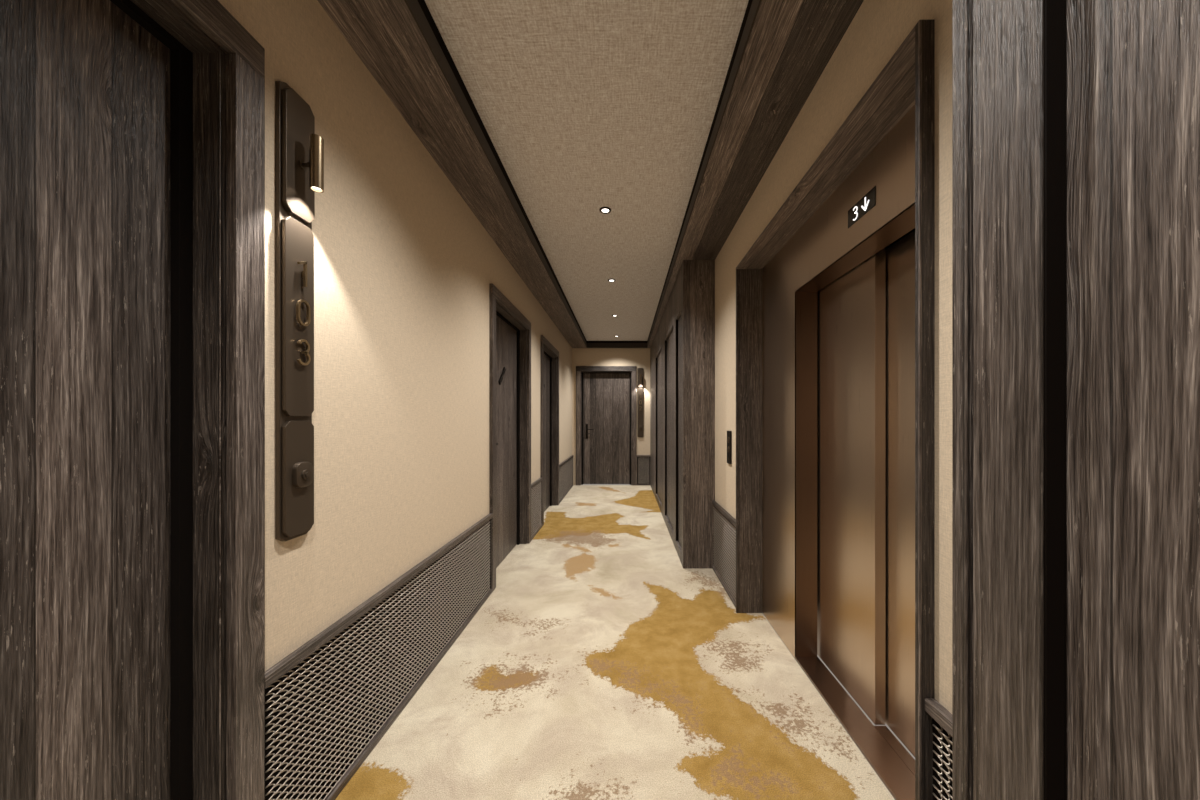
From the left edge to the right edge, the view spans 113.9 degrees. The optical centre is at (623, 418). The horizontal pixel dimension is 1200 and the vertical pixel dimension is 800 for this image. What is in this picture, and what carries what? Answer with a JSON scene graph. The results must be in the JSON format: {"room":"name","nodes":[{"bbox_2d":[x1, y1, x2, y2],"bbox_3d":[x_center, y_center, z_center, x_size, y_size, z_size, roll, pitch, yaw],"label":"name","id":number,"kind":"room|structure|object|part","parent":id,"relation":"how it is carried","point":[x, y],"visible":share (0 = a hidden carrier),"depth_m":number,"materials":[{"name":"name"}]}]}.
{"room":"hotel corridor","nodes":[
{"label":"hotel corridor","id":0,"kind":"room"},
{"bbox_2d":[218,0,571,670],"bbox_3d":[-1.120,-0.155,2.712,0.220,2.910,9.825,0,0,0],"label":"wall","id":1,"kind":"structure","parent":0,"point":[404,269],"depth_m":1.58,"materials":[{"name":"beige paint"}]},
{"bbox_2d":[0,0,264,799],"bbox_3d":[-1.067,0.142,0.463,0.165,2.315,1.215,0,0,0],"label":"door","id":2,"kind":"structure","parent":1,"relation":"in","point":[132,145],"depth_m":0.87,"materials":[{"name":"brown wood"}]},
{"bbox_3d":[-0.998,-0.972,0.463,0.025,0.086,1.215,0,0,0],"label":"casing","id":3,"kind":"part","parent":2,"relation":"part of","materials":[{"name":"brown wood"}]},
{"bbox_3d":[-0.998,0.185,1.030,0.025,2.229,0.080,0,0,0],"label":"casing","id":4,"kind":"part","parent":2,"relation":"part of","materials":[{"name":"brown wood"}]},
{"bbox_2d":[275,81,323,540],"bbox_3d":[-0.966,-0.315,1.188,0.088,1.354,0.117,0,0,0],"label":"room sign","id":5,"kind":"object","parent":1,"relation":"attached to","point":[299,152],"visible":1,"depth_m":1.16,"materials":[{"name":"brown metal"}]},
{"bbox_3d":[-0.991,-0.303,1.188,0.012,0.590,0.105,0,0,0],"label":"number panel","id":6,"kind":"part","parent":5,"relation":"part of","materials":[{"name":"brown metal"}]},
{"bbox_3d":[-0.991,0.178,1.188,0.012,0.344,0.105,0,0,0],"label":"bell panel","id":7,"kind":"part","parent":5,"relation":"part of","materials":[{"name":"brown metal"}]},
{"bbox_2d":[282,88,323,222],"bbox_3d":[-0.959,-0.796,1.188,0.075,0.368,0.105,0,0,0],"label":"lamp","id":8,"kind":"object","parent":5,"relation":"attached to","point":[302,149],"depth_m":1.18,"materials":[{"name":"brown metal"}]},
{"bbox_2d":[265,513,492,799],"bbox_3d":[-0.997,1.005,1.998,0.025,0.590,1.855,0,0,0],"label":"wainscot panel","id":9,"kind":"object","parent":1,"relation":"attached to","point":[329,702],"depth_m":1.50,"materials":[{"name":"black metal"}]},
{"bbox_3d":[-0.997,0.726,1.998,0.025,0.032,1.855,0,0,0],"label":"cap rail","id":10,"kind":"part","parent":9,"relation":"part of","materials":[{"name":"brown wood"}]},
{"bbox_3d":[-0.996,1.286,1.998,0.021,0.028,1.855,0,0,0],"label":"rail","id":11,"kind":"part","parent":9,"relation":"part of","materials":[{"name":"brown wood"}]},
{"bbox_2d":[489,283,530,590],"bbox_3d":[-1.067,0.142,3.533,0.165,2.315,1.215,0,0,0],"label":"door","id":12,"kind":"structure","parent":1,"relation":"in","point":[509,329],"depth_m":3.71,"materials":[{"name":"brown wood"}]},
{"bbox_3d":[-0.998,0.185,2.965,0.025,2.229,0.080,0,0,0],"label":"casing","id":13,"kind":"part","parent":12,"relation":"part of","materials":[{"name":"brown wood"}]},
{"bbox_3d":[-0.998,-0.972,3.533,0.025,0.086,1.215,0,0,0],"label":"casing","id":14,"kind":"part","parent":12,"relation":"part of","materials":[{"name":"brown wood"}]},
{"bbox_3d":[-0.998,0.185,4.100,0.025,2.229,0.080,0,0,0],"label":"casing","id":15,"kind":"part","parent":12,"relation":"part of","materials":[{"name":"brown wood"}]},
{"bbox_2d":[531,477,542,540],"bbox_3d":[-0.997,1.005,4.428,0.025,0.590,0.575,0,0,0],"label":"wainscot panel","id":16,"kind":"object","parent":1,"relation":"attached to","point":[536,487],"depth_m":4.44,"materials":[{"name":"black metal"}]},
{"bbox_3d":[-0.996,1.286,4.428,0.021,0.028,0.575,0,0,0],"label":"rail","id":17,"kind":"part","parent":16,"relation":"part of","materials":[{"name":"brown wood"}]},
{"bbox_3d":[-0.997,0.726,4.428,0.025,0.032,0.575,0,0,0],"label":"cap rail","id":18,"kind":"part","parent":16,"relation":"part of","materials":[{"name":"brown wood"}]},
{"bbox_2d":[540,335,558,525],"bbox_3d":[-1.067,0.142,5.322,0.165,2.315,1.215,0,0,0],"label":"door","id":19,"kind":"structure","parent":1,"relation":"in","point":[549,355],"depth_m":5.72,"materials":[{"name":"brown wood"}]},
{"bbox_3d":[-0.998,0.185,4.755,0.025,2.229,0.080,0,0,0],"label":"casing","id":20,"kind":"part","parent":19,"relation":"part of","materials":[{"name":"brown wood"}]},
{"bbox_3d":[-0.998,-0.972,5.322,0.025,0.086,1.215,0,0,0],"label":"casing","id":21,"kind":"part","parent":19,"relation":"part of","materials":[{"name":"brown wood"}]},
{"bbox_3d":[-0.998,0.185,5.890,0.025,2.229,0.080,0,0,0],"label":"casing","id":22,"kind":"part","parent":19,"relation":"part of","materials":[{"name":"brown wood"}]},
{"bbox_2d":[559,455,572,503],"bbox_3d":[-0.997,1.005,6.763,0.025,0.590,1.665,0,0,0],"label":"wainscot panel","id":23,"kind":"object","parent":1,"relation":"attached to","point":[566,467],"depth_m":6.65,"materials":[{"name":"black metal"}]},
{"bbox_3d":[-0.997,0.726,6.763,0.025,0.032,1.665,0,0,0],"label":"cap rail","id":24,"kind":"part","parent":23,"relation":"part of","materials":[{"name":"brown wood"}]},
{"bbox_3d":[-0.996,1.286,6.763,0.021,0.028,1.665,0,0,0],"label":"rail","id":25,"kind":"part","parent":23,"relation":"part of","materials":[{"name":"brown wood"}]},
{"bbox_2d":[425,0,748,340],"bbox_3d":[-0.135,-1.560,2.683,1.170,0.100,9.765,0,0,0],"label":"ceiling","id":26,"kind":"structure","parent":0,"point":[585,106],"depth_m":1.94,"materials":[{"name":"fabric"}]},
{"bbox_2d":[317,0,586,347],"bbox_3d":[-0.864,-1.494,2.712,0.293,0.232,9.825,0,0,0],"label":"crown molding","id":27,"kind":"structure","parent":26,"relation":"attached to","point":[401,44],"depth_m":1.80,"materials":[{"name":"brown wood"}]},
{"bbox_2d":[599,207,610,213],"bbox_3d":[-0.135,-1.506,2.820,0.086,0.007,0.086,0,0,0],"label":"recessed light","id":28,"kind":"object","parent":26,"relation":"in","point":[605,210],"visible":1,"depth_m":2.81,"materials":[{"name":"white"}]},
{"bbox_2d":[587,341,646,347],"bbox_3d":[-0.135,-1.494,7.591,1.170,0.232,0.067,0,0,0],"label":"beam","id":29,"kind":"structure","parent":26,"relation":"attached to","point":[590,344],"depth_m":7.56,"materials":[{"name":"brown wood"}]},
{"bbox_2d":[647,0,863,347],"bbox_3d":[0.619,-1.494,2.712,0.343,0.232,9.825,0,0,0],"label":"crown molding","id":30,"kind":"structure","parent":26,"relation":"attached to","point":[782,49],"depth_m":1.72,"materials":[{"name":"brown wood"}]},
{"bbox_2d":[572,348,649,484],"bbox_3d":[-0.110,-0.155,7.735,1.800,2.910,0.220,0,0,0],"label":"wall","id":31,"kind":"structure","parent":0,"point":[638,357],"depth_m":7.62,"materials":[{"name":"beige paint"}]},
{"bbox_2d":[576,366,635,484],"bbox_3d":[-0.349,0.138,7.683,1.182,2.325,0.165,0,0,0],"label":"door","id":32,"kind":"structure","parent":31,"relation":"in","point":[605,395],"depth_m":7.72,"materials":[{"name":"brown wood"}]},
{"bbox_3d":[-0.895,0.185,7.612,0.090,2.229,0.025,0,0,0],"label":"casing","id":33,"kind":"part","parent":32,"relation":"part of","materials":[{"name":"brown wood"}]},
{"bbox_3d":[-0.349,-0.977,7.612,1.182,0.096,0.025,0,0,0],"label":"casing","id":34,"kind":"part","parent":32,"relation":"part of","materials":[{"name":"brown wood"}]},
{"bbox_3d":[0.197,0.185,7.612,0.090,2.229,0.025,0,0,0],"label":"casing","id":35,"kind":"part","parent":32,"relation":"part of","materials":[{"name":"brown wood"}]},
{"bbox_2d":[637,368,642,436],"bbox_3d":[0.322,-0.315,7.580,0.117,1.354,0.088,0,0,0],"label":"room sign","id":36,"kind":"object","parent":31,"relation":"attached to","point":[639,370],"visible":1,"depth_m":7.60,"materials":[{"name":"brown wood"}]},
{"bbox_3d":[0.322,-0.303,7.606,0.105,0.590,0.012,0,0,0],"label":"number panel","id":37,"kind":"part","parent":36,"relation":"part of","materials":[{"name":"brown wood"}]},
{"bbox_2d":[638,368,642,386],"bbox_3d":[0.322,-0.796,7.574,0.105,0.368,0.075,0,0,0],"label":"lamp","id":38,"kind":"object","parent":36,"relation":"attached to","point":[640,370],"depth_m":7.60,"materials":[{"name":"brown wood"}]},
{"bbox_3d":[0.322,0.178,7.606,0.105,0.344,0.012,0,0,0],"label":"bell panel","id":39,"kind":"part","parent":36,"relation":"part of","materials":[{"name":"brown metal"}]},
{"bbox_2d":[636,455,649,484],"bbox_3d":[0.377,1.005,7.612,0.269,0.590,0.025,0,0,0],"label":"wainscot panel","id":40,"kind":"object","parent":31,"relation":"attached to","point":[642,461],"depth_m":7.62,"materials":[{"name":"black metal"}]},
{"bbox_2d":[335,485,894,799],"bbox_3d":[-0.103,1.300,2.713,2.054,0.001,9.825,0,0,0],"label":"floor","id":41,"kind":"structure","parent":0,"point":[597,665],"depth_m":1.83,"materials":[{"name":"carpet"}]},
{"bbox_2d":[650,260,714,567],"bbox_3d":[0.651,-0.038,5.503,0.276,2.677,4.235,0,0,0],"label":"closet","id":42,"kind":"object","parent":41,"relation":"on","point":[682,350],"visible":0.99,"depth_m":3.38,"materials":[{"name":"brown wood"}]},
{"bbox_3d":[0.548,0.115,5.799,0.021,2.186,0.994,0,0,0],"label":"door","id":43,"kind":"part","parent":42,"relation":"part of","materials":[{"name":"brown wood"}]},
{"bbox_3d":[0.548,0.115,4.474,0.021,2.186,0.844,0,0,0],"label":"door","id":44,"kind":"part","parent":42,"relation":"part of","materials":[{"name":"brown wood"}]},
{"bbox_3d":[0.548,0.115,3.684,0.021,2.186,0.364,0,0,0],"label":"door","id":45,"kind":"part","parent":42,"relation":"part of","materials":[{"name":"brown wood"}]},
{"bbox_3d":[0.663,-0.038,3.395,0.252,2.677,0.020,0,0,0],"label":"panel","id":46,"kind":"part","parent":42,"relation":"part of","materials":[{"name":"brown wood"}]},
{"bbox_2d":[952,0,1199,799],"bbox_3d":[0.651,-0.038,-0.790,0.276,2.677,2.800,0,0,0],"label":"door","id":47,"kind":"structure","parent":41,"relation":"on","point":[1076,123],"depth_m":0.47,"materials":[{"name":"brown wood"}]},
{"bbox_3d":[0.548,0.115,0.013,0.021,2.186,0.922,0,0,0],"label":"door","id":48,"kind":"part","parent":47,"relation":"part of","materials":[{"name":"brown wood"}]},
{"bbox_2d":[715,0,951,713],"bbox_3d":[1.000,-0.155,2.712,0.420,2.910,9.825,0,0,0],"label":"wall","id":49,"kind":"structure","parent":0,"point":[878,28],"depth_m":1.25,"materials":[{"name":"beige paint"}]},
{"bbox_2d":[712,501,735,607],"bbox_3d":[0.776,1.005,3.005,0.025,0.590,0.759,0,0,0],"label":"wainscot panel","id":50,"kind":"object","parent":49,"relation":"attached to","point":[724,566],"depth_m":2.99,"materials":[{"name":"black metal"}]},
{"bbox_3d":[0.776,0.726,3.005,0.025,0.032,0.759,0,0,0],"label":"cap rail","id":51,"kind":"part","parent":50,"relation":"part of","materials":[{"name":"brown wood"}]},
{"bbox_3d":[0.775,1.286,3.005,0.021,0.028,0.759,0,0,0],"label":"rail","id":52,"kind":"part","parent":50,"relation":"part of","materials":[{"name":"brown wood"}]},
{"bbox_2d":[727,431,731,463],"bbox_3d":[0.782,0.212,2.905,0.016,0.244,0.100,0,0,0],"label":"panel","id":53,"kind":"object","parent":49,"relation":"attached to","point":[729,433],"visible":1,"depth_m":2.88,"materials":[{"name":"black metal"}]},
{"bbox_2d":[736,20,934,799],"bbox_3d":[0.956,0.142,1.808,0.408,2.316,1.633,0,0,0],"label":"elevator","id":54,"kind":"object","parent":49,"relation":"attached to","point":[835,297],"visible":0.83,"depth_m":1.68,"materials":[{"name":"brown metal"}]},
{"bbox_3d":[0.928,0.142,1.808,0.004,2.315,1.631,0,0,0],"label":"panel","id":55,"kind":"part","parent":54,"relation":"part of","materials":[{"name":"brown metal"}]},
{"bbox_3d":[1.076,0.285,1.889,0.044,2.002,0.503,0,0,0],"label":"door panel","id":56,"kind":"part","parent":54,"relation":"part of","materials":[{"name":"brown metal"}]},
{"bbox_3d":[1.012,1.294,1.637,0.172,0.012,0.945,0,0,0],"label":"sill","id":57,"kind":"part","parent":54,"relation":"part of","materials":[{"name":"brown metal"}]},
{"bbox_3d":[1.122,0.285,1.417,0.036,2.002,0.565,0,0,0],"label":"door panel","id":58,"kind":"part","parent":54,"relation":"part of","materials":[{"name":"brown metal"}]},
{"bbox_2d":[925,698,951,799],"bbox_3d":[0.776,1.005,0.801,0.025,0.590,0.381,0,0,0],"label":"wainscoting","id":59,"kind":"structure","parent":49,"relation":"attached to","point":[942,718],"depth_m":0.96,"materials":[{"name":"black metal"}]},
{"bbox_3d":[0.776,0.726,0.801,0.025,0.032,0.381,0,0,0],"label":"cap rail","id":60,"kind":"part","parent":59,"relation":"part of","materials":[{"name":"brown wood"}]}
]}

